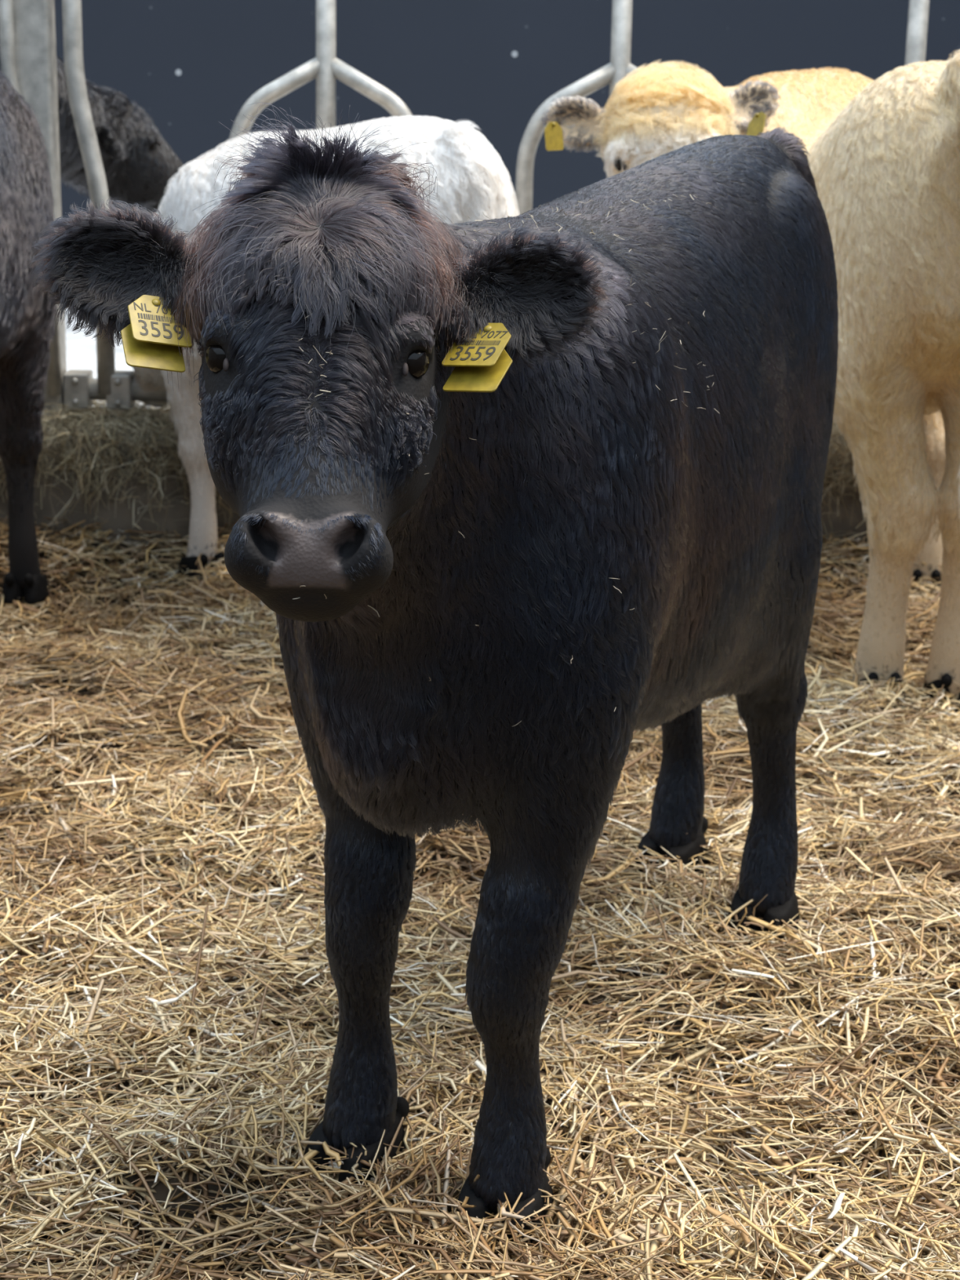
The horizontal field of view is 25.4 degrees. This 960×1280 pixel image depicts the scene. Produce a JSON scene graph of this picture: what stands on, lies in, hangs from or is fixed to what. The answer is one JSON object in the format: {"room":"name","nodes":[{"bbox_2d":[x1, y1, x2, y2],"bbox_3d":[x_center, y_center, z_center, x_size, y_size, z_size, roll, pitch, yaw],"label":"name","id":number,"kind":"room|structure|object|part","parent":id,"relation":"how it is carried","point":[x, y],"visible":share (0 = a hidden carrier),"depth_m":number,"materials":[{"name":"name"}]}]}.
{"room":"cattle barn","nodes":[
{"label":"cattle barn","id":0,"kind":"room"},
{"bbox_2d":[64,307,169,408],"bbox_3d":[0.017,-0.884,7.942,11.000,0.270,3.220,1,15,0],"label":"floor","id":1,"kind":"structure","parent":0,"point":[81,350],"depth_m":8.07,"materials":[{"name":"concrete"}]},
{"bbox_2d":[0,536,959,1279],"bbox_3d":[-0.024,1.272,0.845,11.000,0.217,10.950,1,15,0],"label":"straw","id":2,"kind":"structure","parent":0,"point":[162,1193],"depth_m":3.44,"materials":[{"name":"beige plant"}]},
{"bbox_2d":[0,406,943,559],"bbox_3d":[0.008,-0.402,6.223,11.000,0.473,0.406,1,15,0],"label":"kerb","id":3,"kind":"object","parent":2,"relation":"on","point":[122,519],"visible":0.06,"depth_m":6.03,"materials":[{"name":"concrete"}]},
{"bbox_2d":[0,398,865,556],"bbox_3d":[0.012,-0.578,6.533,4.625,0.491,1.534,1,15,0],"label":"hay wisps","id":4,"kind":"object","parent":3,"relation":"on","point":[100,419],"visible":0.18,"depth_m":5.96,"materials":[{"name":"plant"}]},
{"bbox_2d":[0,0,929,422],"bbox_3d":[0.075,-1.295,5.906,5.700,2.250,0.144,1,15,0],"label":"fence","id":5,"kind":"object","parent":3,"relation":"on","point":[28,46],"visible":0.3,"depth_m":5.85,"materials":[{"name":"metal"}]},
{"bbox_3d":[-1.237,-1.326,5.927,0.124,2.250,0.100,1,15,0],"label":"post","id":6,"kind":"part","parent":5,"relation":"part of","materials":[{"name":"metal"}]},
{"bbox_3d":[0.063,-0.694,6.095,5.700,0.062,0.060,1,15,0],"label":"rail","id":7,"kind":"part","parent":5,"relation":"part of","materials":[{"name":"metal"}]},
{"bbox_2d":[0,515,959,1279],"bbox_3d":[0.064,0.335,4.092,4.542,0.334,4.482,1,15,0],"label":"bedding","id":8,"kind":"object","parent":2,"relation":"on","point":[779,1222],"visible":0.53,"depth_m":3.29,"materials":[{"name":"beige plant"}]},
{"bbox_2d":[0,55,183,604],"bbox_3d":[-1.331,-0.823,5.409,0.720,1.510,2.978,3,16,7],"label":"cow","id":9,"kind":"object","parent":8,"relation":"on","point":[139,164],"visible":0.8,"depth_m":5.50},
{"bbox_2d":[83,115,519,583],"bbox_3d":[-0.487,-0.698,5.455,0.550,1.276,1.716,-8,18,-31],"label":"white calf","id":10,"kind":"object","parent":8,"relation":"on","point":[473,179],"visible":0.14,"depth_m":5.36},
{"bbox_2d":[29,102,838,1250],"bbox_3d":[0.125,-0.014,2.960,0.503,1.304,1.903,8,17,24],"label":"black calf","id":11,"kind":"object","parent":8,"relation":"on","point":[578,473],"visible":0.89,"depth_m":2.43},
{"bbox_2d":[293,186,719,726],"bbox_3d":[0.080,-0.219,2.509,0.266,0.568,1.126,7,17,21],"label":"straw flecks","id":12,"kind":"object","parent":11,"relation":"attached to","point":[532,217],"visible":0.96,"depth_m":2.48,"materials":[{"name":"beige plant"}]},
{"bbox_2d":[541,49,959,708],"bbox_3d":[0.937,-0.699,5.238,1.267,1.446,1.447,11,18,33],"label":"cream calves","id":13,"kind":"object","parent":8,"relation":"on","point":[884,158],"visible":0.62,"depth_m":4.61,"materials":[{"name":"beige"}]},
{"bbox_2d":[54,0,959,220],"bbox_3d":[0.067,-3.509,8.938,11.000,4.400,0.100,1,15,0],"label":"wall","id":14,"kind":"structure","parent":0,"point":[192,66],"depth_m":9.15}
]}

